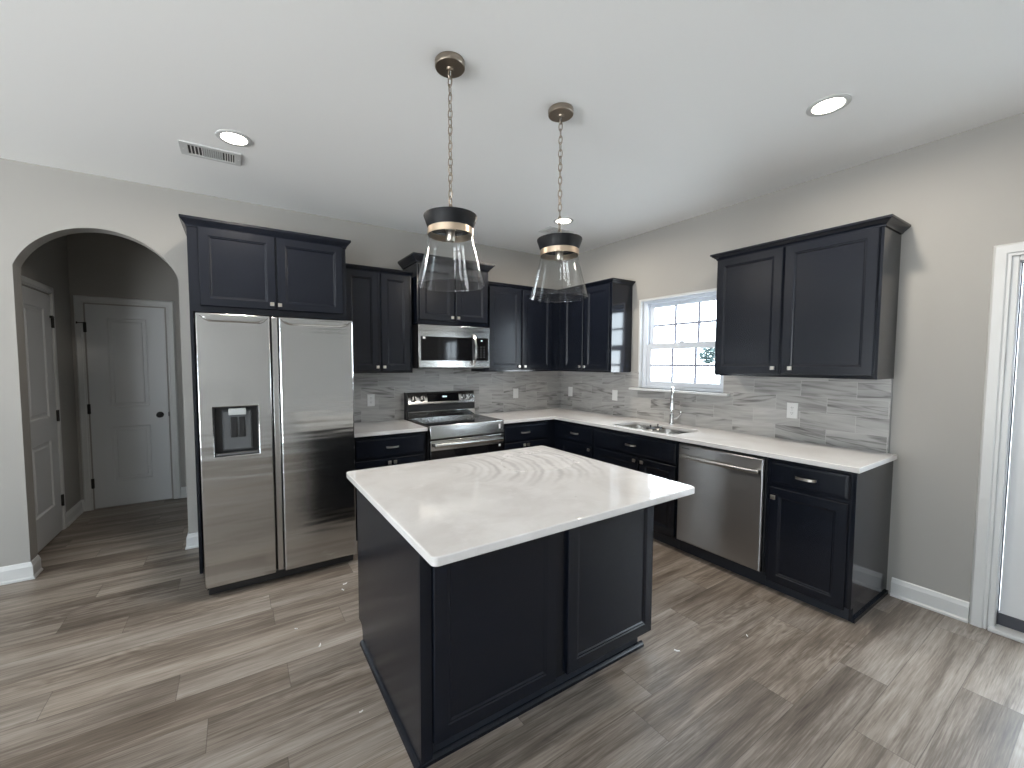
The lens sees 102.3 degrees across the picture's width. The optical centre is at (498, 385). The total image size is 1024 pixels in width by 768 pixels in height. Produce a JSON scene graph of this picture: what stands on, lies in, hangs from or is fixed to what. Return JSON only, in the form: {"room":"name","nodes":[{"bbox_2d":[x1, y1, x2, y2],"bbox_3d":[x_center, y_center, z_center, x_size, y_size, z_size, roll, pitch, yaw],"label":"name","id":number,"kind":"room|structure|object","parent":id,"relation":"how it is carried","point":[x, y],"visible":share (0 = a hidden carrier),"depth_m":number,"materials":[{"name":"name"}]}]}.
{"room":"kitchen","nodes":[
{"label":"kitchen","id":0,"kind":"room"},
{"bbox_2d":[21,235,80,532],"bbox_3d":[-3.847,-0.112,3.437,0.120,2.807,1.575,-2,4,-32],"label":"wall","id":1,"kind":"structure","parent":0,"point":[47,265],"depth_m":3.81,"materials":[{"name":"beige paint"}]},
{"bbox_2d":[21,275,66,552],"bbox_3d":[-3.660,0.230,3.302,0.035,2.138,0.851,-2,4,-32],"label":"door","id":2,"kind":"structure","parent":1,"relation":"in","point":[38,307],"depth_m":3.37,"materials":[{"name":"grey paint"}]},
{"bbox_2d":[66,500,85,526],"bbox_3d":[-4.015,1.208,3.914,0.035,0.118,0.475,-2,4,-32],"label":"baseboard","id":3,"kind":"structure","parent":1,"relation":"attached to","point":[77,509],"depth_m":3.92,"materials":[{"name":"grey paint"}]},
{"bbox_2d":[66,233,186,509],"bbox_3d":[-3.144,-0.182,4.743,2.470,2.807,0.120,-2,4,-32],"label":"wall","id":4,"kind":"structure","parent":0,"point":[99,264],"depth_m":4.18,"materials":[{"name":"beige paint"}]},
{"bbox_2d":[73,295,180,510],"bbox_3d":[-3.789,0.179,4.238,0.772,2.138,0.076,-2,4,-32],"label":"door","id":5,"kind":"structure","parent":4,"relation":"in","point":[128,410],"depth_m":4.25,"materials":[{"name":"grey paint"}]},
{"bbox_2d":[181,486,186,497],"bbox_3d":[-2.824,1.154,4.938,1.555,0.118,0.022,-2,4,-32],"label":"baseboard","id":6,"kind":"structure","parent":4,"relation":"attached to","point":[183,489],"depth_m":4.53,"materials":[{"name":"grey paint"}]},
{"bbox_2d":[0,158,561,566],"bbox_3d":[-2.800,-0.091,3.095,8.740,2.807,0.125,-2,4,-32],"label":"wall","id":7,"kind":"structure","parent":0,"point":[39,204],"depth_m":2.96,"materials":[{"name":"beige paint"}]},
{"bbox_2d":[0,555,42,585],"bbox_3d":[-4.854,1.319,1.855,3.866,0.118,0.147,-2,4,-32],"label":"baseboard","id":8,"kind":"structure","parent":7,"relation":"attached to","point":[26,571],"depth_m":2.80,"materials":[{"name":"grey paint"}]},
{"bbox_2d":[185,532,198,549],"bbox_3d":[-2.476,1.241,3.364,0.118,0.118,0.147,-2,4,-32],"label":"baseboard","id":9,"kind":"structure","parent":7,"relation":"attached to","point":[192,538],"depth_m":3.30,"materials":[{"name":"grey paint"}]},
{"bbox_2d":[346,263,412,372],"bbox_3d":[-1.156,-0.590,3.830,0.645,0.943,0.350,-2,4,-32],"label":"upper cabinet","id":10,"kind":"object","parent":7,"relation":"attached to","point":[378,300],"visible":0.84,"depth_m":3.72,"materials":[{"name":"black wood"}]},
{"bbox_2d":[398,252,494,327],"bbox_3d":[-0.519,-0.914,4.169,0.874,0.637,0.430,-2,4,-32],"label":"upper cabinet","id":11,"kind":"object","parent":7,"relation":"attached to","point":[458,303],"visible":0.95,"depth_m":3.98,"materials":[{"name":"black wood"}]},
{"bbox_2d":[412,324,489,368],"bbox_3d":[-0.511,-0.380,4.175,0.771,0.415,0.480,-2,4,-32],"label":"microwave","id":12,"kind":"object","parent":11,"relation":"attached to","point":[433,346],"visible":0.98,"depth_m":3.99,"materials":[{"name":"silver metal"}]},
{"bbox_2d":[353,369,560,422],"bbox_3d":[-0.356,0.037,4.577,2.736,0.600,0.008,-2,4,-32],"label":"backsplash","id":13,"kind":"structure","parent":7,"relation":"attached to","point":[493,391],"depth_m":4.53,"materials":[{"name":"tile"}]},
{"bbox_2d":[367,394,374,405],"bbox_3d":[-1.241,0.144,4.011,0.072,0.116,0.008,-2,4,-32],"label":"outlet","id":14,"kind":"object","parent":13,"relation":"attached to","point":[370,397],"visible":1,"depth_m":4.01,"materials":[{"name":"white plastic"}]},
{"bbox_2d":[513,388,517,397],"bbox_3d":[0.208,0.093,4.930,0.072,0.116,0.008,-2,4,-32],"label":"light switch","id":15,"kind":"object","parent":13,"relation":"attached to","point":[515,390],"visible":1,"depth_m":4.92,"materials":[{"name":"white plastic"}]},
{"bbox_2d":[471,281,558,371],"bbox_3d":[0.342,-0.639,4.781,1.316,0.943,0.350,-2,4,-32],"label":"upper cabinet","id":16,"kind":"object","parent":7,"relation":"attached to","point":[524,332],"visible":0.75,"depth_m":4.56,"materials":[{"name":"black wood"}]},
{"bbox_2d":[0,0,1023,254],"bbox_3d":[-1.621,-1.431,1.027,8.890,0.100,8.000,-2,4,-32],"label":"ceiling","id":17,"kind":"structure","parent":0,"point":[684,109],"depth_m":2.04,"materials":[{"name":"white paint"}]},
{"bbox_2d":[178,139,240,166],"bbox_3d":[-1.814,-1.463,2.605,0.320,0.010,0.184,-2,4,-32],"label":"ceiling vent","id":18,"kind":"object","parent":17,"relation":"in","point":[187,148],"visible":1,"depth_m":2.60,"materials":[{"name":"white metal"}]},
{"bbox_2d":[215,129,251,146],"bbox_3d":[-1.558,-1.455,2.430,0.184,0.006,0.184,-2,4,-32],"label":"recessed light","id":19,"kind":"object","parent":17,"relation":"in","point":[231,137],"visible":1,"depth_m":2.42,"materials":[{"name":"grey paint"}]},
{"bbox_2d":[221,133,246,144],"bbox_3d":[-1.558,-1.455,2.430,0.132,0.004,0.132,0,3,-1],"label":"diffuser","id":20,"kind":"object","parent":19,"relation":"attached to","point":[229,138],"depth_m":2.43,"materials":[{"name":"beige plastic"}]},
{"bbox_2d":[416,51,483,291],"bbox_3d":[-0.214,-0.934,1.837,0.309,0.974,0.309,-2,4,-32],"label":"pendant light","id":21,"kind":"object","parent":17,"relation":"hanging from","point":[450,224],"visible":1,"depth_m":1.80,"materials":[{"name":"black metal"}]},
{"bbox_2d":[445,229,455,242],"bbox_3d":[-0.215,-0.681,1.851,0.048,0.069,0.048,-2,4,-32],"label":"socket","id":22,"kind":"object","parent":21,"relation":"attached to","point":[450,233],"depth_m":1.84,"materials":[{"name":"silver metal"}]},
{"bbox_2d":[538,226,573,233],"bbox_3d":[0.581,-1.542,4.142,0.320,0.010,0.184,-2,4,-32],"label":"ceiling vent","id":23,"kind":"object","parent":17,"relation":"in","point":[548,230],"visible":0.64,"depth_m":4.11,"materials":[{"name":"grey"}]},
{"bbox_2d":[530,102,587,302],"bbox_3d":[0.324,-0.952,2.178,0.309,0.974,0.309,-2,4,-32],"label":"pendant light","id":24,"kind":"object","parent":17,"relation":"hanging from","point":[559,246],"visible":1,"depth_m":2.14,"materials":[{"name":"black metal"}]},
{"bbox_2d":[555,251,562,260],"bbox_3d":[0.324,-0.699,2.192,0.048,0.069,0.048,-2,4,-32],"label":"bulb","id":25,"kind":"object","parent":24,"relation":"attached to","point":[559,254],"depth_m":2.18,"materials":[{"name":"glass"}]},
{"bbox_2d":[553,217,572,224],"bbox_3d":[0.602,-1.527,3.830,0.184,0.006,0.184,-2,4,-32],"label":"recessed light","id":26,"kind":"object","parent":17,"relation":"in","point":[565,220],"visible":0.82,"depth_m":3.81,"materials":[{"name":"beige plastic"}]},
{"bbox_2d":[556,219,570,223],"bbox_3d":[0.602,-1.527,3.830,0.132,0.004,0.132,2,3,26],"label":"diffuser","id":27,"kind":"object","parent":26,"relation":"attached to","point":[564,221],"depth_m":3.84,"materials":[{"name":"beige plastic"}]},
{"bbox_2d":[806,94,851,116],"bbox_3d":[1.686,-1.430,2.108,0.184,0.006,0.184,-2,4,-32],"label":"recessed light","id":28,"kind":"object","parent":17,"relation":"in","point":[830,104],"visible":1,"depth_m":2.10,"materials":[{"name":"beige plastic"}]},
{"bbox_2d":[812,98,844,113],"bbox_3d":[1.686,-1.430,2.108,0.132,0.004,0.132,2,3,26],"label":"diffuser","id":29,"kind":"object","parent":28,"relation":"attached to","point":[828,105],"depth_m":2.11,"materials":[{"name":"beige plastic"}]},
{"bbox_2d":[0,498,1023,767],"bbox_3d":[-1.627,1.447,1.185,8.890,0.050,8.000,-2,4,-32],"label":"floor","id":30,"kind":"structure","parent":0,"point":[118,653],"depth_m":1.93,"materials":[{"name":"wood"}]},
{"bbox_2d":[179,214,350,573],"bbox_3d":[-1.800,0.071,3.316,1.096,2.464,0.590,-2,4,-32],"label":"tall cabinet","id":31,"kind":"object","parent":30,"relation":"on","point":[234,268],"visible":0.7,"depth_m":2.98,"materials":[{"name":"black paint"}]},
{"bbox_2d":[195,312,355,594],"bbox_3d":[-1.679,0.413,3.149,0.916,1.775,0.915,-2,4,-32],"label":"refrigerator","id":32,"kind":"object","parent":30,"relation":"on","point":[276,398],"visible":1,"depth_m":2.74,"materials":[{"name":"silver metal"}]},
{"bbox_2d":[354,431,425,540],"bbox_3d":[-1.071,0.839,3.782,0.640,0.882,0.658,-2,4,-32],"label":"base cabinet","id":33,"kind":"object","parent":30,"relation":"on","point":[402,448],"visible":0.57,"depth_m":3.50,"materials":[{"name":"black paint"}]},
{"bbox_2d":[354,419,427,437],"bbox_3d":[-1.070,0.382,3.759,0.642,0.031,0.638,-2,4,-32],"label":"countertop","id":34,"kind":"structure","parent":33,"relation":"on","point":[374,428],"depth_m":3.65,"materials":[{"name":"white stone"}]},
{"bbox_2d":[404,390,503,460],"bbox_3d":[-0.442,0.669,4.132,0.782,1.186,0.705,-2,4,-32],"label":"range","id":35,"kind":"object","parent":30,"relation":"on","point":[453,425],"visible":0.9,"depth_m":4.01,"materials":[{"name":"silver metal"}]},
{"bbox_2d":[408,414,501,427],"bbox_3d":[-0.436,0.346,4.108,0.778,0.024,0.545,-2,4,-32],"label":"cooktop","id":36,"kind":"object","parent":35,"relation":"in","point":[427,420],"depth_m":4.01,"materials":[{"name":"black glass"}]},
{"bbox_2d":[357,489,653,767],"bbox_3d":[0.015,0.929,2.182,1.290,0.882,0.911,-2,4,-32],"label":"kitchen island","id":37,"kind":"object","parent":30,"relation":"on","point":[455,652],"visible":0.7,"depth_m":1.72,"materials":[{"name":"black paint"}]},
{"bbox_2d":[346,446,694,566],"bbox_3d":[0.058,0.478,2.047,1.321,0.031,1.145,-2,4,-32],"label":"island countertop","id":38,"kind":"structure","parent":37,"relation":"on","point":[454,509],"depth_m":1.80,"materials":[{"name":"white stone"}]},
{"bbox_2d":[502,419,554,450],"bbox_3d":[0.172,0.798,4.571,0.689,0.882,0.658,-2,4,-32],"label":"base cabinet","id":39,"kind":"object","parent":30,"relation":"on","point":[542,432],"visible":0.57,"depth_m":4.30,"materials":[{"name":"black paint"}]},
{"bbox_2d":[554,419,594,458],"bbox_3d":[0.846,0.794,4.675,0.658,0.882,1.203,-2,4,-32],"label":"base cabinet","id":40,"kind":"object","parent":30,"relation":"on","point":[574,438],"visible":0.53,"depth_m":4.20,"materials":[{"name":"black paint"}]},
{"bbox_2d":[479,408,896,473],"bbox_3d":[1.117,0.394,3.620,1.292,0.031,3.219,-2,4,-32],"label":"countertop","id":41,"kind":"structure","parent":40,"relation":"on","point":[858,461],"depth_m":3.08,"materials":[{"name":"white stone"}]},
{"bbox_2d":[623,425,689,433],"bbox_3d":[1.392,0.486,3.704,0.425,0.158,0.702,-2,4,-32],"label":"sink","id":42,"kind":"object","parent":41,"relation":"in","point":[642,427],"visible":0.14,"depth_m":3.80,"materials":[{"name":"silver metal"}]},
{"bbox_2d":[623,425,654,430],"bbox_3d":[1.288,0.477,3.868,0.425,0.158,0.314,-2,4,-32],"label":"basin","id":43,"kind":"object","parent":42,"relation":"in","point":[642,427],"depth_m":4.04,"materials":[{"name":"silver metal"}]},
{"bbox_2d":[646,425,655,430],"bbox_3d":[1.377,0.386,3.734,0.086,0.061,0.086,-2,4,-32],"label":"strainer","id":44,"kind":"object","parent":42,"relation":"on","point":[650,428],"visible":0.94,"depth_m":3.71,"materials":[{"name":"silver metal"}]},
{"bbox_2d":[653,424,662,430],"bbox_3d":[1.460,0.383,3.780,0.086,0.061,0.086,-2,4,-32],"label":"strainer","id":45,"kind":"object","parent":42,"relation":"on","point":[658,428],"visible":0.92,"depth_m":3.75,"materials":[{"name":"silver metal"}]},
{"bbox_2d":[653,429,689,433],"bbox_3d":[1.477,0.493,3.570,0.425,0.158,0.384,-2,4,-32],"label":"basin","id":46,"kind":"object","parent":42,"relation":"in","point":[667,431],"depth_m":3.77,"materials":[{"name":"silver metal"}]},
{"bbox_2d":[668,386,680,424],"bbox_3d":[1.613,0.188,3.827,0.175,0.360,0.105,-3,4,-43],"label":"faucet","id":47,"kind":"object","parent":41,"relation":"on","point":[672,418],"visible":1,"depth_m":3.78,"materials":[{"name":"silver metal"}]},
{"bbox_2d":[595,427,680,548],"bbox_3d":[1.412,0.844,3.786,0.658,0.882,0.903,-2,4,-32],"label":"base cabinet","id":48,"kind":"object","parent":30,"relation":"on","point":[659,457],"visible":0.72,"depth_m":3.45,"materials":[{"name":"black paint"}]},
{"bbox_2d":[677,442,767,585],"bbox_3d":[1.794,0.883,3.117,0.674,0.878,0.634,-2,4,-32],"label":"dishwasher","id":49,"kind":"object","parent":30,"relation":"on","point":[722,524],"visible":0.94,"depth_m":2.92,"materials":[{"name":"silver metal"}]},
{"bbox_2d":[764,457,892,623],"bbox_3d":[2.125,0.907,2.670,0.653,0.882,0.472,-2,4,-32],"label":"base cabinet","id":50,"kind":"object","parent":30,"relation":"on","point":[827,531],"visible":0.88,"depth_m":2.49,"materials":[{"name":"black paint"}]},
{"bbox_2d":[562,113,1023,601],"bbox_3d":[2.538,-0.059,2.712,0.140,2.807,6.250,-2,4,-32],"label":"wall","id":51,"kind":"structure","parent":0,"point":[961,195],"depth_m":2.50,"materials":[{"name":"beige paint"}]},
{"bbox_2d":[558,278,635,371],"bbox_3d":[1.048,-0.627,4.572,0.350,0.945,0.850,-2,4,-32],"label":"upper cabinet","id":52,"kind":"object","parent":51,"relation":"attached to","point":[595,328],"visible":1,"depth_m":4.34,"materials":[{"name":"black wood"}]},
{"bbox_2d":[629,288,729,395],"bbox_3d":[1.719,-0.398,3.920,0.180,0.929,1.033,-2,4,-32],"label":"window","id":53,"kind":"structure","parent":51,"relation":"in","point":[647,307],"depth_m":4.02,"materials":[{"name":"white plastic"}]},
{"bbox_2d":[651,348,713,382],"bbox_3d":[1.763,-0.191,3.922,0.014,0.321,0.724,-2,4,-32],"label":"window pane","id":54,"kind":"object","parent":53,"relation":"attached to","point":[695,365],"depth_m":3.99,"materials":[{"name":"grey"}]},
{"bbox_2d":[654,302,715,342],"bbox_3d":[1.794,-0.593,3.919,0.014,0.360,0.724,-2,4,-32],"label":"window pane","id":55,"kind":"object","parent":53,"relation":"attached to","point":[676,304],"depth_m":4.00,"materials":[{"name":"grey"}]},
{"bbox_2d":[560,371,891,452],"bbox_3d":[1.652,0.124,3.978,0.008,0.500,3.182,-2,4,-32],"label":"backsplash","id":56,"kind":"structure","parent":51,"relation":"attached to","point":[848,413],"depth_m":3.25,"materials":[{"name":"tile"}]},
{"bbox_2d":[568,387,572,395],"bbox_3d":[0.896,0.076,5.152,0.008,0.116,0.072,-2,4,-32],"label":"light switch","id":57,"kind":"object","parent":56,"relation":"attached to","point":[569,388],"visible":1,"depth_m":5.15,"materials":[{"name":"white plastic"}]},
{"bbox_2d":[612,390,617,400],"bbox_3d":[1.281,0.107,4.547,0.008,0.116,0.072,-2,4,-32],"label":"light switch","id":58,"kind":"object","parent":56,"relation":"attached to","point":[614,392],"visible":1,"depth_m":4.54,"materials":[{"name":"white plastic"}]},
{"bbox_2d":[787,403,797,418],"bbox_3d":[2.205,0.189,3.095,0.008,0.116,0.072,-2,4,-32],"label":"outlet","id":59,"kind":"object","parent":56,"relation":"attached to","point":[792,408],"visible":1,"depth_m":3.09,"materials":[{"name":"white plastic"}]},
{"bbox_2d":[710,214,910,379],"bbox_3d":[2.100,-0.535,2.918,0.350,0.948,1.074,-2,4,-32],"label":"upper cabinet","id":60,"kind":"object","parent":51,"relation":"attached to","point":[823,303],"visible":1,"depth_m":2.70,"materials":[{"name":"black wood"}]},
{"bbox_2d":[888,379,892,452],"bbox_3d":[2.506,0.196,2.635,0.011,0.478,0.005,-2,4,-32],"label":"trim","id":61,"kind":"structure","parent":51,"relation":"attached to","point":[892,379],"depth_m":2.63,"materials":[{"name":"grey tile"}]},
{"bbox_2d":[890,577,969,622],"bbox_3d":[2.614,1.299,2.511,0.022,0.118,0.334,-2,4,-32],"label":"baseboard","id":62,"kind":"structure","parent":51,"relation":"attached to","point":[935,601],"depth_m":2.50,"materials":[{"name":"grey paint"}]},
{"bbox_2d":[969,242,1023,643],"bbox_3d":[3.056,0.325,1.887,0.170,2.134,1.100,-2,4,-32],"label":"door","id":63,"kind":"structure","parent":51,"relation":"in","point":[996,604],"depth_m":2.27,"materials":[{"name":"grey paint"}]},
{"label":"outside","id":64,"kind":"structure","parent":0,"visible":0},
{"bbox_2d":[652,376,1014,579],"bbox_3d":[17.194,0.662,21.720,44.800,0.050,70.000,-2,4,-32],"label":"ground","id":65,"kind":"structure","parent":64,"point":[654,378],"depth_m":45.45,"materials":[{"name":"white"}]},
{"bbox_2d":[698,348,714,382],"bbox_3d":[13.482,-1.174,26.435,1.270,3.090,1.394,-2,4,-32],"label":"tree","id":66,"kind":"object","parent":65,"relation":"on","point":[708,353],"visible":0.74,"depth_m":26.30,"materials":[{"name":"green plant"}]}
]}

